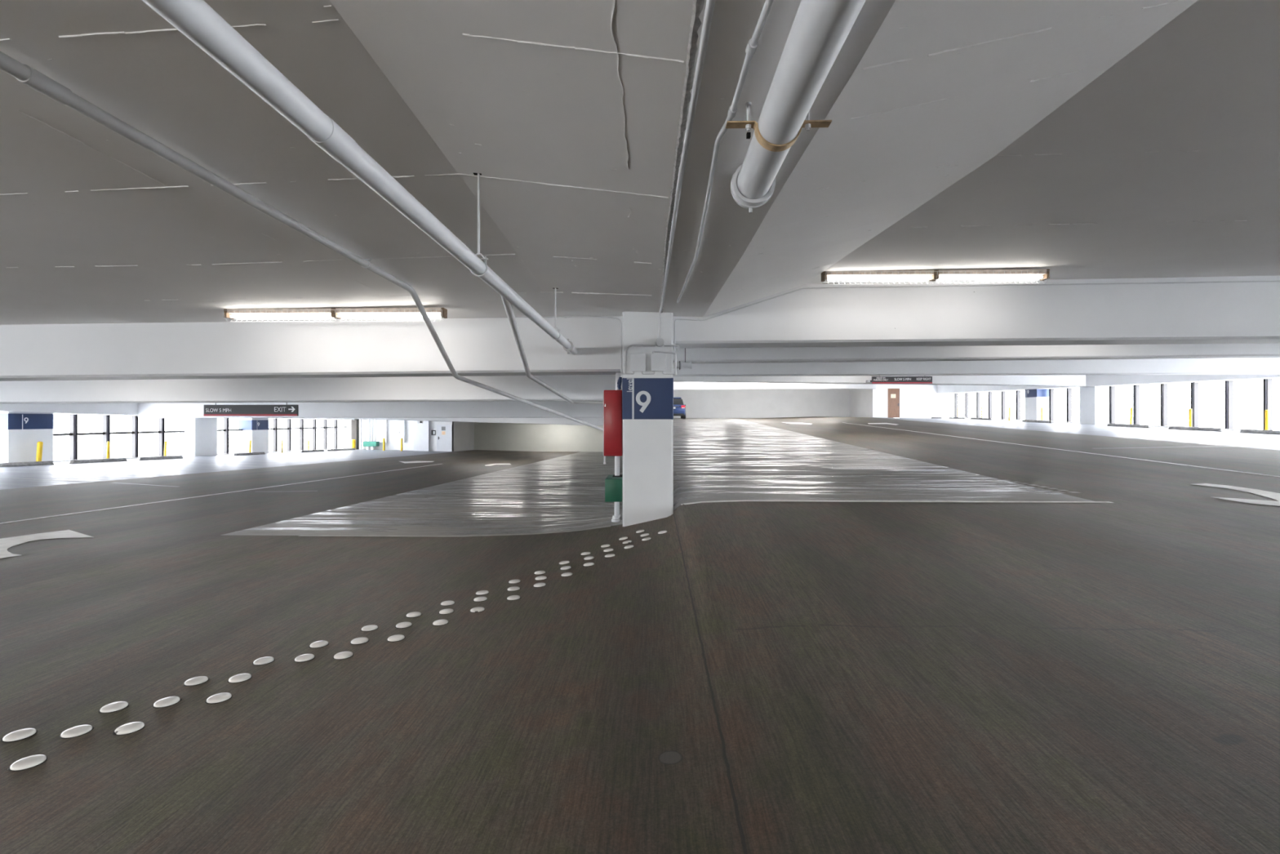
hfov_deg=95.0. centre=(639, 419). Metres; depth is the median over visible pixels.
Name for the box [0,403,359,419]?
wall
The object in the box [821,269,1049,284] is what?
light fixture
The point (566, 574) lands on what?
marker
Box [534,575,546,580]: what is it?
marker
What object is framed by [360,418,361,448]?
pipe
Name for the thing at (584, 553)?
marker
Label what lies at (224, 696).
marker
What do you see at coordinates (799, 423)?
direction arrow
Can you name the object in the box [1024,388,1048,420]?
support column
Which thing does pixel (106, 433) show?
window
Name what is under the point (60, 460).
curb
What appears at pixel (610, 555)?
marker
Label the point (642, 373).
conduit
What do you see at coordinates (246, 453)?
wheel stop
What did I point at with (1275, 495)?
direction arrow
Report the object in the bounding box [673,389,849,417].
wall
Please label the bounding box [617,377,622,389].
valve
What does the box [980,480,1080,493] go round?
worn stencil
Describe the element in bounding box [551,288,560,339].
hanger
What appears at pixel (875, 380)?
sign
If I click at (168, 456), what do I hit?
wheel stop
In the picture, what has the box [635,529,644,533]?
marker
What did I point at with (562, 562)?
marker
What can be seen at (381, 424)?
window
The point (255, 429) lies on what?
support column
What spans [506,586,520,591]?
marker
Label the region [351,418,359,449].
trim
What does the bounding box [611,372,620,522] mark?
standpipe
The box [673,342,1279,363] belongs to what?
ceiling beam
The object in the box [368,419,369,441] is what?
pipe
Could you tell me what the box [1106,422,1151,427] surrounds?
wheel stop
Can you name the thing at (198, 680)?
marker
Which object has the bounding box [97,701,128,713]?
marker
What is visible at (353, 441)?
bollard
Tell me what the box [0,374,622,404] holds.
ceiling beam
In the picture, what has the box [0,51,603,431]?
pipe
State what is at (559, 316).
conduit
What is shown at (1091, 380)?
wall
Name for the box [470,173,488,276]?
hanger
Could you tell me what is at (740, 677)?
floor
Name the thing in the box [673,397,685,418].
car
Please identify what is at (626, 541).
marker
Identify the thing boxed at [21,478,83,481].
stall line
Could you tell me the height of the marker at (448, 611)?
0.023 m
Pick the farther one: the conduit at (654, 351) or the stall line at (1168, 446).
the stall line at (1168, 446)
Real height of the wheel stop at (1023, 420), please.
0.194 m
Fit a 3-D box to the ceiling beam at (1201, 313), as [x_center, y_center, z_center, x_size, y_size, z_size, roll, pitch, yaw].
[11.162,-1.744,8.071,21.600,1.424,0.580,0,0,1]
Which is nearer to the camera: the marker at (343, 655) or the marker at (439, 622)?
the marker at (343, 655)
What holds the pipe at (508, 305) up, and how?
attached to the pipe at (196, 20)
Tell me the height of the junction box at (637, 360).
0.229 m
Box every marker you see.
[0,728,37,742]
[7,754,47,771]
[59,724,93,738]
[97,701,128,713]
[112,721,145,735]
[152,696,181,708]
[183,675,208,686]
[204,692,232,703]
[226,673,252,683]
[252,656,275,665]
[293,653,315,662]
[308,640,328,648]
[333,651,353,659]
[350,636,369,644]
[360,624,377,631]
[386,634,405,641]
[395,622,412,628]
[405,611,422,617]
[431,618,448,626]
[438,608,453,614]
[440,600,455,605]
[469,606,484,613]
[472,596,487,601]
[475,590,488,595]
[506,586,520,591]
[506,595,520,599]
[507,578,520,583]
[533,570,546,574]
[533,582,546,587]
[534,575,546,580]
[558,560,569,564]
[560,565,571,569]
[560,572,573,577]
[580,551,591,555]
[582,562,594,566]
[583,555,594,559]
[600,544,610,547]
[603,548,613,551]
[604,553,615,557]
[618,536,627,540]
[622,540,632,543]
[623,545,634,548]
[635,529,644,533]
[640,533,649,537]
[641,537,651,541]
[657,530,667,533]
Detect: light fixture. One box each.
[223,307,447,321]
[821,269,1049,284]
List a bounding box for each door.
[436,424,452,451]
[887,387,900,417]
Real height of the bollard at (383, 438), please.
0.902 m
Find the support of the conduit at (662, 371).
attached to the support column at (647, 400)
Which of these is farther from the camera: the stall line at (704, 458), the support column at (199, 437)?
the support column at (199, 437)
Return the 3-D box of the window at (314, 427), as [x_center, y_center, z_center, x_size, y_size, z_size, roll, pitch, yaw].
[-22.171,1.061,39.239,0.175,2.285,9.814,0,0,1]
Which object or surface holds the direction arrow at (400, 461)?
on the floor
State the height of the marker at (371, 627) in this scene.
0.022 m
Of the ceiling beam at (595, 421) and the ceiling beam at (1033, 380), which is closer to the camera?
the ceiling beam at (1033, 380)
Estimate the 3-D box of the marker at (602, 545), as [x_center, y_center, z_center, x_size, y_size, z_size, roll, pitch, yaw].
[-0.386,1.421,6.578,0.117,0.028,0.117,0,0,12]
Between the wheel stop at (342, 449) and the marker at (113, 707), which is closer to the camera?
the marker at (113, 707)
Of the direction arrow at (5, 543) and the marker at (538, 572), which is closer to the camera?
the marker at (538, 572)
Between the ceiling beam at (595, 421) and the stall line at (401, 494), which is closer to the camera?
the stall line at (401, 494)
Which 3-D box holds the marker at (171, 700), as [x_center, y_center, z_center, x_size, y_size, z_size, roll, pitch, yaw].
[-2.420,1.442,3.000,0.118,0.020,0.117,0,-2,-26]
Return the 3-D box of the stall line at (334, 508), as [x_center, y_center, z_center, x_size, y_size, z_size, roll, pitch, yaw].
[-2.967,1.658,10.761,5.458,0.025,0.360,0,0,1]
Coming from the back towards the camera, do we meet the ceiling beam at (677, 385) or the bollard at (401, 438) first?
the bollard at (401, 438)
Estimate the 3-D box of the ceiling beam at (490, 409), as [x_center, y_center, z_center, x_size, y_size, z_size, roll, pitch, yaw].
[-10.653,-0.707,25.265,21.900,1.317,0.500,0,0,1]
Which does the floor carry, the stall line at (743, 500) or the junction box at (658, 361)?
the stall line at (743, 500)
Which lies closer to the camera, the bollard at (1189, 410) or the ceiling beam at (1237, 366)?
the ceiling beam at (1237, 366)
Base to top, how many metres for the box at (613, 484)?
0.307 m
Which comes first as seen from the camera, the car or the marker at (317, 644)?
the marker at (317, 644)
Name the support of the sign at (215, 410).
hanging from the ceiling
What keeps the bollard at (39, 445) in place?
on the floor
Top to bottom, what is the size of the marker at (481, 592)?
0.024 m
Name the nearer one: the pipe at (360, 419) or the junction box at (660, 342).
the junction box at (660, 342)
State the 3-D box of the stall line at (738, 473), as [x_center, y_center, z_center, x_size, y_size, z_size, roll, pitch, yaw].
[3.390,0.999,10.635,5.458,0.016,0.360,0,0,1]
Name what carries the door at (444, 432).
in the wall at (487, 436)
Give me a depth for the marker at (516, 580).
5.28 m
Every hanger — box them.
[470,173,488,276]
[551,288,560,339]
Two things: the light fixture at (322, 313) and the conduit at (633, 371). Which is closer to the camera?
the light fixture at (322, 313)
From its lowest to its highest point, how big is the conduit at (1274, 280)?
0.930 m
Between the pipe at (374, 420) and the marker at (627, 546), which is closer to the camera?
the marker at (627, 546)
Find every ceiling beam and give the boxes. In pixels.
[0,315,622,381]
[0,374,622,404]
[137,400,603,417]
[335,417,603,426]
[673,275,1279,348]
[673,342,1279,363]
[673,357,1279,376]
[673,374,1085,386]
[673,382,875,390]
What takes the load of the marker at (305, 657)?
on the floor
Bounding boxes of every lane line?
[0,463,440,524]
[847,422,1279,476]
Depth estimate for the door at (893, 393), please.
44.84 m
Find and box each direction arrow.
[0,529,93,558]
[400,461,433,462]
[484,463,511,466]
[782,422,811,424]
[867,422,897,425]
[1193,483,1279,506]
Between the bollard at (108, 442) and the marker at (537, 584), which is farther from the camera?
the bollard at (108, 442)
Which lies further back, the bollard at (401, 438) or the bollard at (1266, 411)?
the bollard at (401, 438)
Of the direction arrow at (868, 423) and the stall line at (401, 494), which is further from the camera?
the direction arrow at (868, 423)
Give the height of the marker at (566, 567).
0.027 m
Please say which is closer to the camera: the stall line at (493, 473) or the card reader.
the stall line at (493, 473)
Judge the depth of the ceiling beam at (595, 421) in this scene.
36.16 m
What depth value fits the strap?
2.50 m
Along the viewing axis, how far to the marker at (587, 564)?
5.72 m
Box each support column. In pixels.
[0,411,53,462]
[179,417,217,456]
[238,417,268,453]
[622,311,673,526]
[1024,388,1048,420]
[1079,386,1109,424]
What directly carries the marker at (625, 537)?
on the floor
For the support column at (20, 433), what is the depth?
20.97 m
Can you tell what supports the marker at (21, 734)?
on the floor
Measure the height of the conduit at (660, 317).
0.356 m
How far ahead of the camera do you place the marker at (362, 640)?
3.84 m
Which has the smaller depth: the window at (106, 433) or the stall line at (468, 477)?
the stall line at (468, 477)
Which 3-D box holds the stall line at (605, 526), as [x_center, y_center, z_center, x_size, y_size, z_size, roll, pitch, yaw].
[-2.518,1.514,7.951,4.249,0.149,0.090,0,0,1]
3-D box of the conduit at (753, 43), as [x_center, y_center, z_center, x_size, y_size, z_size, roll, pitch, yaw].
[0.420,-1.350,3.762,0.125,0.063,6.179,0,0,0]
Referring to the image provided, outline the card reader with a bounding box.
[431,430,435,435]
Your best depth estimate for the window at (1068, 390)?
31.75 m
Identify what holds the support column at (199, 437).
on the floor
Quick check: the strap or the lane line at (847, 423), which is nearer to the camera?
the strap
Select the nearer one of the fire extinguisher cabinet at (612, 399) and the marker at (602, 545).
the marker at (602, 545)
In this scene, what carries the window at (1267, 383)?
in the wall at (1091, 380)
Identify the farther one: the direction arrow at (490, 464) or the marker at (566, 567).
the direction arrow at (490, 464)
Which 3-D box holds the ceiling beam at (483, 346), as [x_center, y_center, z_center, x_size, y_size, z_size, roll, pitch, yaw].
[-10.984,-1.208,8.529,21.900,1.498,0.620,0,0,1]
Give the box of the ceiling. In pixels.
[0,0,1279,324]
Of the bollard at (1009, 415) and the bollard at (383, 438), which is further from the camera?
the bollard at (383, 438)
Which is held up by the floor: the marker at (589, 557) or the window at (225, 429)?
the marker at (589, 557)
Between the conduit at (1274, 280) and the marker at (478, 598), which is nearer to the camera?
the marker at (478, 598)
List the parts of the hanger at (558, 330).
rod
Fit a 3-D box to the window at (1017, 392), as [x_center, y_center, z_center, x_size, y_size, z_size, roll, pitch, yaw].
[23.330,-0.943,39.606,0.175,2.051,10.281,0,0,1]
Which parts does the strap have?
rod, rod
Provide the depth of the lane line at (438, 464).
12.01 m
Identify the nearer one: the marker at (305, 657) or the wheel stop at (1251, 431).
the marker at (305, 657)
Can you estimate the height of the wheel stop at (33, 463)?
0.179 m
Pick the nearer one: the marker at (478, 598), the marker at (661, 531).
the marker at (478, 598)
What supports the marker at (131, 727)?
on the floor
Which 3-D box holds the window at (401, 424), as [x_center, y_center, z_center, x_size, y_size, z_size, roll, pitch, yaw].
[-18.047,0.758,44.249,0.618,1.976,0.228,0,0,1]
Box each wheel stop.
[0,461,54,466]
[69,457,127,463]
[136,455,182,460]
[233,452,265,455]
[299,449,324,452]
[325,448,355,451]
[948,417,966,418]
[969,417,993,420]
[1022,419,1053,422]
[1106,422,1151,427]
[1168,426,1225,431]
[1239,429,1279,434]
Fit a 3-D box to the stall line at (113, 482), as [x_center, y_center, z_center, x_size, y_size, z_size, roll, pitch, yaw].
[-12.711,1.680,15.060,2.254,0.043,0.090,0,0,15]
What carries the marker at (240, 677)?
on the floor
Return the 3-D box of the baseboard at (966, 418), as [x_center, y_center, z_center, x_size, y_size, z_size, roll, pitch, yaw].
[22.902,0.719,15.050,0.300,1.622,57.000,0,0,1]
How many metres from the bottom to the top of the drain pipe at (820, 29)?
0.274 m
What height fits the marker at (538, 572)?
0.024 m
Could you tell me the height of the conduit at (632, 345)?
0.382 m
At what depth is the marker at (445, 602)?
4.67 m
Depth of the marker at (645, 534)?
6.78 m
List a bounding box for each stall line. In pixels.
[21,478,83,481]
[113,482,174,486]
[297,525,610,537]
[330,508,622,511]
[394,493,597,496]
[467,477,605,478]
[493,472,524,473]
[673,448,869,449]
[680,499,1113,505]
[703,457,912,460]
[737,472,979,475]
[1120,446,1187,448]
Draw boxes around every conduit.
[468,315,622,372]
[620,371,634,374]
[623,344,655,373]
[641,371,654,374]
[652,350,676,374]
[658,0,715,312]
[658,312,661,337]
[662,371,674,374]
[664,344,679,349]
[674,280,1279,351]
[676,0,773,302]
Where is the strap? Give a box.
[725,102,831,151]
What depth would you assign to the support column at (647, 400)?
7.70 m
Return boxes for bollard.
[35,441,43,461]
[106,440,110,458]
[164,440,167,456]
[248,440,251,452]
[281,440,283,453]
[351,439,355,449]
[382,438,384,450]
[400,438,402,450]
[1008,407,1010,420]
[1040,407,1042,420]
[1129,407,1133,424]
[1188,408,1191,426]
[1264,409,1268,430]
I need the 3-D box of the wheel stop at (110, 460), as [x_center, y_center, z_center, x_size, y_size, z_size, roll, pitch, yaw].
[-21.151,1.622,22.958,0.170,0.192,2.288,0,0,1]
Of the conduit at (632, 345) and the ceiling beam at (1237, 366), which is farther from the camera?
the ceiling beam at (1237, 366)
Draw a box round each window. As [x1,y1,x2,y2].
[53,413,184,459]
[217,417,243,453]
[268,417,346,451]
[376,419,387,442]
[396,420,405,442]
[954,390,1020,419]
[1048,387,1071,422]
[1109,378,1272,430]
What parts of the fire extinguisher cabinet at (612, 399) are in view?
trim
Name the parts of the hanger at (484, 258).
rod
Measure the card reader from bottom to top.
0.379 m
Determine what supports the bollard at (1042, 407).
on the floor
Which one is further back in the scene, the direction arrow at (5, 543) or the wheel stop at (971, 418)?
the wheel stop at (971, 418)
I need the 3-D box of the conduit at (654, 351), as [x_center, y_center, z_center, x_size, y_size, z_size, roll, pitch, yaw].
[0.322,-0.738,7.679,0.320,0.320,0.035,0,0,1]
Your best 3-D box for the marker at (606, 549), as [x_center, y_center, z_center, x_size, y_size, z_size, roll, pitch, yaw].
[-0.340,1.413,6.324,0.118,0.028,0.116,0,0,39]
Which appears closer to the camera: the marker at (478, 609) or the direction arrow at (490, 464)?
the marker at (478, 609)
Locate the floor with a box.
[0,416,1279,853]
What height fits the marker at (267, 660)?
0.020 m
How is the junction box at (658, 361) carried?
attached to the support column at (647, 400)
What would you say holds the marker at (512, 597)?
on the floor
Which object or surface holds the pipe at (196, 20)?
hanging from the hanger at (484, 258)
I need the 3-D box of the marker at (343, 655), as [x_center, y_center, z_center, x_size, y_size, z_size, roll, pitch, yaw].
[-1.825,1.450,3.607,0.118,0.020,0.117,-1,-1,-3]
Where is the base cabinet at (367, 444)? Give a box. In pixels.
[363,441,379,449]
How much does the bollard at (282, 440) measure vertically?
0.759 m
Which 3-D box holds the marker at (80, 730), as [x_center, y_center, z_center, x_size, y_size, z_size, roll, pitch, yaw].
[-2.599,1.435,2.703,0.117,0.020,0.118,1,-2,-17]
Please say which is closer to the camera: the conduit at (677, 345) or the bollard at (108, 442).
the conduit at (677, 345)
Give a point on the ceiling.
(1070, 139)
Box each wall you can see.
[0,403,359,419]
[344,418,603,451]
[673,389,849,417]
[849,384,951,418]
[937,374,1279,393]
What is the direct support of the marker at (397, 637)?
on the floor
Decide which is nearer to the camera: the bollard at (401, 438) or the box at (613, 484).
the box at (613, 484)
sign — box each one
[204,402,298,416]
[871,376,932,383]
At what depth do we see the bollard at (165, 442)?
26.49 m
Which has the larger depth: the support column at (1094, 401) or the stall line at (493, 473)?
the support column at (1094, 401)
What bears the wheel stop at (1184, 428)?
on the floor
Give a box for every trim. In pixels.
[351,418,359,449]
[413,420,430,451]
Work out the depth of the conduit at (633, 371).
7.68 m
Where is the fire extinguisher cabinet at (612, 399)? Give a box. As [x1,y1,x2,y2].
[603,390,622,463]
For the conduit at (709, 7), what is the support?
attached to the ceiling
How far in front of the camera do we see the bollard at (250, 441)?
32.09 m
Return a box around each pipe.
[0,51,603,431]
[142,0,577,355]
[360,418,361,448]
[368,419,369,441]
[373,419,375,449]
[501,295,603,404]
[730,0,866,213]
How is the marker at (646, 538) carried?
on the floor
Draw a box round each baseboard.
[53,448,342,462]
[966,417,1241,430]
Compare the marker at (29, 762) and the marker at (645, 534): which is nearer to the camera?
the marker at (29, 762)
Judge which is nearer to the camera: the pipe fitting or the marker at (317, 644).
the marker at (317, 644)
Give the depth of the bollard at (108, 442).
23.68 m
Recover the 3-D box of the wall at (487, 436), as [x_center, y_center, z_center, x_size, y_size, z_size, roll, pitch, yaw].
[-10.623,1.370,47.019,23.500,4.400,5.600,0,0,1]
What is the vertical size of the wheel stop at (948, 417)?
0.147 m
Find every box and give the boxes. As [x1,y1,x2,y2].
[604,474,622,502]
[631,353,645,371]
[650,353,666,371]
[655,337,664,346]
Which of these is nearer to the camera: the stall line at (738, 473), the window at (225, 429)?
the stall line at (738, 473)
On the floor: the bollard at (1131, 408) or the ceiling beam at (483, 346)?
the bollard at (1131, 408)
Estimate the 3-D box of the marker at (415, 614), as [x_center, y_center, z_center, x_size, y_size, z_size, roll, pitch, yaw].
[-1.702,1.468,4.413,0.118,0.020,0.117,0,-2,-42]
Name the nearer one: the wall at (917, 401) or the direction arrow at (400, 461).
the direction arrow at (400, 461)
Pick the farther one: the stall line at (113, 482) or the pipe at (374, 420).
the pipe at (374, 420)
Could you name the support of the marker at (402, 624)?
on the floor
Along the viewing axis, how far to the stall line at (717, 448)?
16.08 m
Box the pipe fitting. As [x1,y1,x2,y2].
[673,347,692,369]
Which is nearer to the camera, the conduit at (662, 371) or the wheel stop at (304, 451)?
the conduit at (662, 371)

